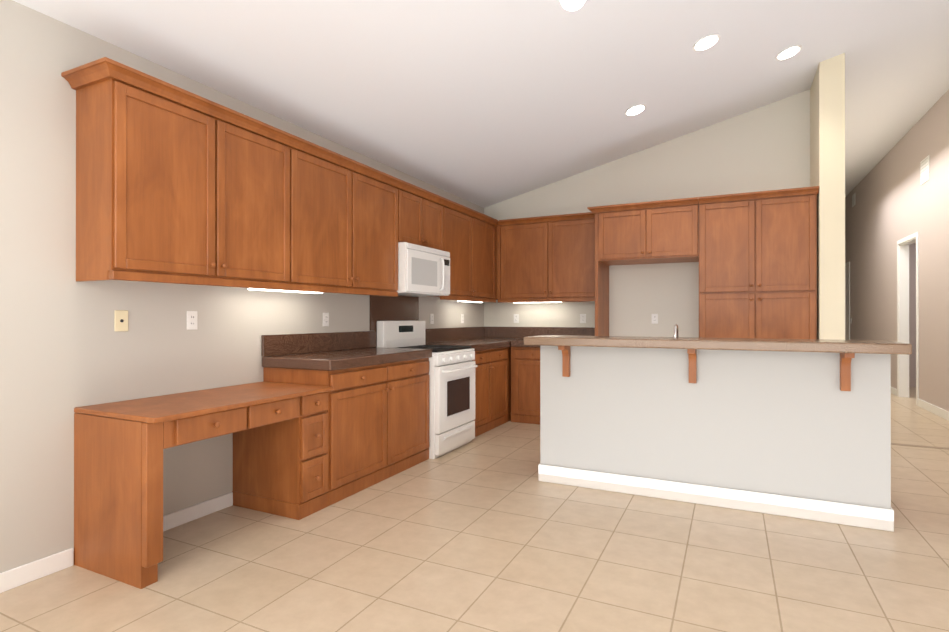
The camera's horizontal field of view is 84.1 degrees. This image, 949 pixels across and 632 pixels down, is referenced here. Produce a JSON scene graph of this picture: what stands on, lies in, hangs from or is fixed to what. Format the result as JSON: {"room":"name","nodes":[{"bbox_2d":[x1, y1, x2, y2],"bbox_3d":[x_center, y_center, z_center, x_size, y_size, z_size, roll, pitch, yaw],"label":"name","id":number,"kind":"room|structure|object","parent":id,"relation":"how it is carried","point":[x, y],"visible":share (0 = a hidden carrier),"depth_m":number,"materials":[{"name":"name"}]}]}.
{"room":"kitchen","nodes":[
{"label":"kitchen","id":0,"kind":"room"},
{"bbox_2d":[0,0,483,572],"bbox_3d":[-1.829,-1.173,3.314,0.120,4.900,8.940,0,0,26],"label":"wall","id":1,"kind":"structure","parent":0,"point":[64,348],"depth_m":2.69,"materials":[{"name":"grey paint"}]},
{"bbox_2d":[0,492,232,592],"bbox_3d":[-2.654,1.230,1.463,0.013,0.090,4.655,0,0,26],"label":"baseboard","id":2,"kind":"structure","parent":1,"relation":"attached to","point":[30,572],"depth_m":2.65,"materials":[{"name":"white"}]},
{"bbox_2d":[114,310,127,330],"bbox_3d":[-1.952,0.027,2.911,0.008,0.116,0.072,0,0,26],"label":"outlet","id":3,"kind":"object","parent":1,"relation":"attached to","point":[120,320],"visible":1,"depth_m":2.91,"materials":[{"name":"beige plastic"}]},
{"bbox_2d":[73,61,228,280],"bbox_3d":[-1.768,-0.724,2.923,0.328,1.001,0.630,0,0,26],"label":"upper cabinet","id":4,"kind":"object","parent":1,"relation":"attached to","point":[176,185],"depth_m":2.72,"materials":[{"name":"brown wood"}]},
{"bbox_2d":[187,311,196,329],"bbox_3d":[-1.766,0.027,3.293,0.008,0.116,0.072,0,0,26],"label":"electrical outlet","id":5,"kind":"object","parent":1,"relation":"attached to","point":[191,320],"visible":1,"depth_m":3.29,"materials":[{"name":"white plastic"}]},
{"bbox_2d":[193,109,300,288],"bbox_3d":[-1.529,-0.723,3.413,0.328,1.001,0.700,0,0,26],"label":"upper cabinet","id":6,"kind":"object","parent":1,"relation":"attached to","point":[265,161],"depth_m":3.39,"materials":[{"name":"brown wood"}]},
{"bbox_2d":[248,288,322,293],"bbox_3d":[-1.328,-0.196,3.748,0.080,0.049,0.680,0,0,26],"label":"under-cabinet light","id":7,"kind":"object","parent":6,"relation":"attached to","point":[322,293],"depth_m":3.69,"materials":[{"name":"white plastic"}]},
{"bbox_2d":[277,138,360,292],"bbox_3d":[-1.260,-0.722,3.966,0.328,1.001,0.770,0,0,26],"label":"upper cabinet","id":8,"kind":"object","parent":1,"relation":"attached to","point":[330,182],"depth_m":3.95,"materials":[{"name":"brown wood"}]},
{"bbox_2d":[323,313,328,326],"bbox_3d":[-1.236,0.029,4.381,0.008,0.116,0.072,0,0,26],"label":"electrical outlet","id":9,"kind":"object","parent":1,"relation":"attached to","point":[325,319],"visible":1,"depth_m":4.37,"materials":[{"name":"white plastic"}]},
{"bbox_2d":[337,165,400,292],"bbox_3d":[-0.989,-0.722,4.522,0.328,1.001,0.708,0,0,26],"label":"upper cabinet","id":10,"kind":"object","parent":1,"relation":"attached to","point":[380,193],"depth_m":4.51,"materials":[{"name":"brown wood"}]},
{"bbox_2d":[370,295,418,346],"bbox_3d":[-0.790,0.042,5.290,0.012,0.497,0.841,0,0,26],"label":"backsplash","id":11,"kind":"structure","parent":1,"relation":"attached to","point":[398,308],"depth_m":5.23,"materials":[{"name":"stone"}]},
{"bbox_2d":[401,181,428,246],"bbox_3d":[-0.730,-0.947,5.053,0.328,0.549,0.473,0,0,26],"label":"upper cabinet","id":12,"kind":"object","parent":1,"relation":"attached to","point":[414,201],"depth_m":5.02,"materials":[{"name":"brown wood"}]},
{"bbox_2d":[397,242,449,295],"bbox_3d":[-0.590,-0.440,5.185,0.464,0.456,0.818,0,0,26],"label":"microwave","id":13,"kind":"object","parent":12,"relation":"attached to","point":[423,271],"visible":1,"depth_m":4.99,"materials":[{"name":"white"}]},
{"bbox_2d":[430,314,433,323],"bbox_3d":[-0.478,0.032,5.936,0.008,0.116,0.072,0,0,26],"label":"electrical outlet","id":14,"kind":"object","parent":1,"relation":"attached to","point":[431,318],"visible":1,"depth_m":5.93,"materials":[{"name":"white plastic"}]},
{"bbox_2d":[429,193,444,250],"bbox_3d":[-0.572,-0.946,5.378,0.328,0.549,0.473,0,0,26],"label":"upper cabinet","id":15,"kind":"object","parent":1,"relation":"attached to","point":[436,204],"depth_m":5.40,"materials":[{"name":"brown wood"}]},
{"bbox_2d":[430,198,476,299],"bbox_3d":[-0.307,-0.719,5.920,0.328,1.001,0.735,0,0,26],"label":"upper cabinet","id":16,"kind":"object","parent":1,"relation":"attached to","point":[460,222],"depth_m":5.90,"materials":[{"name":"brown wood"}]},
{"bbox_2d":[457,213,496,300],"bbox_3d":[-0.037,-0.719,6.475,0.328,1.001,0.727,0,0,26],"label":"upper cabinet","id":17,"kind":"object","parent":1,"relation":"attached to","point":[486,226],"depth_m":6.48,"materials":[{"name":"brown wood"}]},
{"bbox_2d":[0,387,948,631],"bbox_3d":[3.776,1.341,5.864,8.020,0.120,18.500,0,0,26],"label":"floor","id":18,"kind":"structure","parent":0,"point":[487,531],"depth_m":2.69,"materials":[{"name":"tile"}]},
{"bbox_2d":[74,382,333,588],"bbox_3d":[-1.497,0.874,3.104,0.653,0.807,1.218,0,0,26],"label":"desk","id":19,"kind":"object","parent":18,"relation":"on","point":[279,431],"visible":1,"depth_m":2.68,"materials":[{"name":"brown wood"}]},
{"bbox_2d":[263,362,394,505],"bbox_3d":[-1.089,0.824,3.984,0.618,0.908,0.714,0,0,26],"label":"base cabinet","id":20,"kind":"object","parent":18,"relation":"on","point":[378,423],"depth_m":3.79,"materials":[{"name":"brown wood"}]},
{"bbox_2d":[395,358,428,474],"bbox_3d":[-0.827,0.825,4.521,0.618,0.908,0.714,0,0,26],"label":"base cabinet","id":21,"kind":"object","parent":18,"relation":"on","point":[411,376],"depth_m":4.44,"materials":[{"name":"brown wood"}]},
{"bbox_2d":[261,331,431,370],"bbox_3d":[-0.953,0.254,4.239,0.638,0.230,1.334,0,0,26],"label":"countertop","id":22,"kind":"structure","parent":21,"relation":"on","point":[318,351],"depth_m":4.04,"materials":[{"name":"stone"}]},
{"bbox_2d":[377,320,477,458],"bbox_3d":[-0.427,0.663,5.154,0.747,1.234,0.760,0,0,26],"label":"stove","id":23,"kind":"object","parent":18,"relation":"on","point":[452,397],"visible":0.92,"depth_m":4.97,"materials":[{"name":"white metal"}]},
{"bbox_2d":[472,349,495,436],"bbox_3d":[-0.204,0.827,5.800,0.618,0.908,0.586,0,0,26],"label":"base cabinet","id":24,"kind":"object","parent":18,"relation":"on","point":[493,390],"depth_m":5.78,"materials":[{"name":"brown wood"}]},
{"bbox_2d":[496,347,507,426],"bbox_3d":[-0.001,0.828,6.215,0.618,0.908,0.568,0,0,26],"label":"base cabinet","id":25,"kind":"object","parent":18,"relation":"on","point":[501,353],"depth_m":6.19,"materials":[{"name":"brown wood"}]},
{"bbox_2d":[508,347,510,421],"bbox_3d":[0.255,0.829,6.741,0.618,0.908,0.705,0,0,26],"label":"base cabinet","id":26,"kind":"object","parent":18,"relation":"on","point":[509,348],"depth_m":6.44,"materials":[{"name":"brown wood"}]},
{"bbox_2d":[425,327,511,350],"bbox_3d":[0.058,0.257,6.289,0.660,0.230,1.692,0,0,26],"label":"countertop","id":27,"kind":"structure","parent":26,"relation":"on","point":[482,338],"depth_m":6.32,"materials":[{"name":"stone"}]},
{"bbox_2d":[511,347,539,424],"bbox_3d":[1.017,0.828,6.400,1.014,0.908,0.650,0,0,26],"label":"base cabinet","id":28,"kind":"object","parent":18,"relation":"on","point":[525,384],"visible":0.27,"depth_m":6.28,"materials":[{"name":"brown wood"}]},
{"bbox_2d":[512,327,594,347],"bbox_3d":[1.029,0.257,6.400,0.990,0.230,0.642,0,0,26],"label":"countertop","id":29,"kind":"structure","parent":28,"relation":"on","point":[517,332],"depth_m":6.71,"materials":[{"name":"stone"}]},
{"bbox_2d":[587,197,698,335],"bbox_3d":[1.926,0.031,5.951,1.144,2.502,0.664,0,0,26],"label":"wall cabinet","id":30,"kind":"object","parent":18,"relation":"on","point":[658,232],"visible":0.98,"depth_m":5.72,"materials":[{"name":"brown wood"}]},
{"bbox_2d":[540,345,890,508],"bbox_3d":[1.521,0.747,3.665,2.183,1.062,0.130,0,0,26],"label":"wall","id":31,"kind":"structure","parent":18,"relation":"on","point":[798,424],"depth_m":3.51,"materials":[{"name":"grey paint"}]},
{"bbox_2d":[558,346,569,376],"bbox_3d":[0.669,0.335,3.917,0.048,0.240,0.160,0,0,26],"label":"corbel","id":32,"kind":"object","parent":31,"relation":"attached to","point":[565,350],"visible":0.89,"depth_m":3.94,"materials":[{"name":"brown wood"}]},
{"bbox_2d":[687,349,696,382],"bbox_3d":[1.460,0.335,3.532,0.048,0.240,0.160,0,0,26],"label":"corbel","id":33,"kind":"object","parent":31,"relation":"attached to","point":[692,355],"visible":0.89,"depth_m":3.56,"materials":[{"name":"brown wood"}]},
{"bbox_2d":[538,464,893,531],"bbox_3d":[1.518,1.213,3.658,2.211,0.130,0.144,0,0,26],"label":"baseboard","id":34,"kind":"structure","parent":31,"relation":"attached to","point":[835,512],"depth_m":3.50,"materials":[{"name":"white"}]},
{"bbox_2d":[524,335,911,354],"bbox_3d":[1.475,0.183,3.575,2.260,0.060,0.465,0,0,26],"label":"bar","id":35,"kind":"object","parent":31,"relation":"on","point":[832,346],"visible":1,"depth_m":3.29,"materials":[{"name":"stone"}]},
{"bbox_2d":[840,353,854,390],"bbox_3d":[2.233,0.334,3.155,0.048,0.240,0.160,0,0,26],"label":"corbel","id":36,"kind":"object","parent":31,"relation":"attached to","point":[845,371],"visible":0.89,"depth_m":3.18,"materials":[{"name":"brown wood"}]},
{"bbox_2d":[698,186,818,338],"bbox_3d":[2.912,0.030,5.470,1.046,2.502,0.664,0,0,26],"label":"pantry","id":37,"kind":"object","parent":18,"relation":"on","point":[758,264],"visible":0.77,"depth_m":5.20,"materials":[{"name":"brown wood"}]},
{"bbox_2d":[891,443,948,449],"bbox_3d":[4.380,1.279,5.169,1.425,0.002,0.080,0,0,26],"label":"border strip","id":38,"kind":"object","parent":18,"relation":"on","point":[919,446],"visible":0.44,"depth_m":5.15,"materials":[{"name":"beige"}]},
{"bbox_3d":[1.693,0.825,4.019,2.143,0.908,0.651,0,0,26],"label":"cabinet","id":39,"kind":"object","parent":18,"relation":"on","visible":0},
{"bbox_3d":[1.695,0.331,4.022,2.183,0.075,0.657,0,0,26],"label":"countertop","id":40,"kind":"structure","parent":39,"relation":"on","visible":0},
{"bbox_2d":[674,324,678,336],"bbox_3d":[1.538,0.177,3.939,0.106,0.229,0.187,0,0,26],"label":"faucet","id":41,"kind":"object","parent":40,"relation":"on","point":[676,332],"visible":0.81,"depth_m":3.91,"materials":[{"name":"silver metal"}]},
{"bbox_2d":[13,0,948,207],"bbox_3d":[3.821,-2.517,5.848,8.220,2.173,18.600,0,0,26],"label":"ceiling","id":42,"kind":"structure","parent":0,"point":[484,103],"depth_m":4.16,"materials":[{"name":"white paint"}]},
{"bbox_2d":[625,104,645,115],"bbox_3d":[1.567,-2.000,5.121,0.210,0.011,0.210,-15,-7,25],"label":"recessed light","id":43,"kind":"object","parent":42,"relation":"in","point":[635,109],"visible":0.96,"depth_m":5.10,"materials":[{"name":"white"}]},
{"bbox_2d":[692,34,720,51],"bbox_3d":[1.836,-2.160,4.167,0.210,0.011,0.210,-15,-7,25],"label":"recessed light","id":44,"kind":"object","parent":42,"relation":"in","point":[706,42],"visible":1,"depth_m":4.15,"materials":[{"name":"white"}]},
{"bbox_2d":[775,45,801,60],"bbox_3d":[2.761,-2.311,4.629,0.210,0.011,0.210,-15,-7,25],"label":"recessed light","id":45,"kind":"object","parent":42,"relation":"in","point":[789,52],"visible":0.96,"depth_m":4.61,"materials":[{"name":"white"}]},
{"bbox_2d":[484,89,809,338],"bbox_3d":[1.858,-1.168,6.424,3.785,4.900,0.120,0,0,26],"label":"wall","id":46,"kind":"structure","parent":0,"point":[765,148],"depth_m":6.16,"materials":[{"name":"white paint"}]},
{"bbox_2d":[514,314,518,322],"bbox_3d":[0.554,0.033,6.985,0.074,0.116,0.008,0,0,26],"label":"electrical outlet","id":47,"kind":"object","parent":46,"relation":"attached to","point":[516,318],"visible":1,"depth_m":6.98,"materials":[{"name":"white plastic"}]},
{"bbox_2d":[496,216,551,299],"bbox_3d":[0.682,-0.718,6.745,0.765,1.001,0.328,0,0,26],"label":"upper cabinet","id":48,"kind":"object","parent":46,"relation":"attached to","point":[546,258],"depth_m":6.59,"materials":[{"name":"brown wood"}]},
{"bbox_2d":[552,212,594,299],"bbox_3d":[1.232,-0.719,6.477,0.692,1.001,0.328,0,0,26],"label":"upper cabinet","id":49,"kind":"object","parent":46,"relation":"attached to","point":[573,235],"depth_m":6.32,"materials":[{"name":"brown wood"}]},
{"bbox_2d":[514,302,561,302],"bbox_3d":[0.792,-0.192,6.653,0.657,0.049,0.080,0,0,26],"label":"under-cabinet light","id":50,"kind":"object","parent":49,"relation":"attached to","point":[514,302],"depth_m":6.62,"materials":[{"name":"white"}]},
{"bbox_2d":[580,314,585,322],"bbox_3d":[1.358,0.033,6.594,0.074,0.116,0.008,0,0,26],"label":"electrical outlet","id":51,"kind":"object","parent":46,"relation":"attached to","point":[582,318],"visible":1,"depth_m":6.59,"materials":[{"name":"white plastic"}]},
{"bbox_2d":[652,314,657,323],"bbox_3d":[2.128,0.032,6.218,0.072,0.116,0.008,0,0,26],"label":"electrical outlet","id":52,"kind":"object","parent":46,"relation":"attached to","point":[654,318],"visible":1,"depth_m":6.21,"materials":[{"name":"white plastic"}]},
{"bbox_2d":[810,53,844,339],"bbox_3d":[5.561,-1.163,9.475,0.200,4.900,10.150,0,0,26],"label":"wall","id":53,"kind":"structure","parent":0,"point":[827,132],"depth_m":4.92,"materials":[{"name":"beige paint"}]},
{"bbox_2d":[845,90,948,410],"bbox_3d":[5.250,-1.170,5.150,0.120,4.900,18.440,0,0,26],"label":"wall","id":54,"kind":"structure","parent":0,"point":[896,201],"depth_m":7.88,"materials":[{"name":"grey paint"}]},
{"bbox_2d":[845,267,848,339],"bbox_3d":[8.654,0.074,12.222,0.097,2.425,0.760,0,0,26],"label":"door","id":55,"kind":"structure","parent":54,"relation":"in","point":[846,303],"depth_m":12.24,"materials":[{"name":"white"}]},
{"bbox_2d":[845,261,849,339],"bbox_3d":[8.681,0.034,12.208,0.137,2.515,0.930,0,0,26],"label":"door frame","id":56,"kind":"structure","parent":54,"relation":"attached to","point":[847,264],"depth_m":11.82,"materials":[{"name":"white"}]},
{"bbox_2d":[852,193,855,206],"bbox_3d":[8.232,-2.515,11.430,0.015,0.250,0.300,0,0,26],"label":"air vent","id":57,"kind":"object","parent":54,"relation":"in","point":[853,199],"visible":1,"depth_m":11.37,"materials":[{"name":"white metal"}]},
{"bbox_2d":[897,232,918,405],"bbox_3d":[6.601,0.042,7.938,0.137,2.485,1.030,0,0,26],"label":"trim","id":58,"kind":"structure","parent":54,"relation":"attached to","point":[903,244],"depth_m":8.32,"materials":[{"name":"white"}]},
{"bbox_2d":[891,387,948,420],"bbox_3d":[5.189,1.225,5.175,0.013,0.110,18.200,0,0,26],"label":"baseboard","id":59,"kind":"structure","parent":54,"relation":"attached to","point":[935,410],"depth_m":6.98,"materials":[{"name":"white"}]},
{"bbox_2d":[920,155,929,184],"bbox_3d":[6.191,-2.001,7.240,0.015,0.330,0.340,0,0,26],"label":"air vent","id":60,"kind":"object","parent":54,"relation":"in","point":[924,171],"visible":1,"depth_m":7.22,"materials":[{"name":"white metal"}]},
{"bbox_2d":[909,243,915,386],"bbox_3d":[8.535,-1.163,9.289,2.160,4.900,0.120,0,0,26],"label":"wall","id":61,"kind":"structure","parent":0,"point":[912,311],"depth_m":9.51,"materials":[{"name":"grey paint"}]}
]}

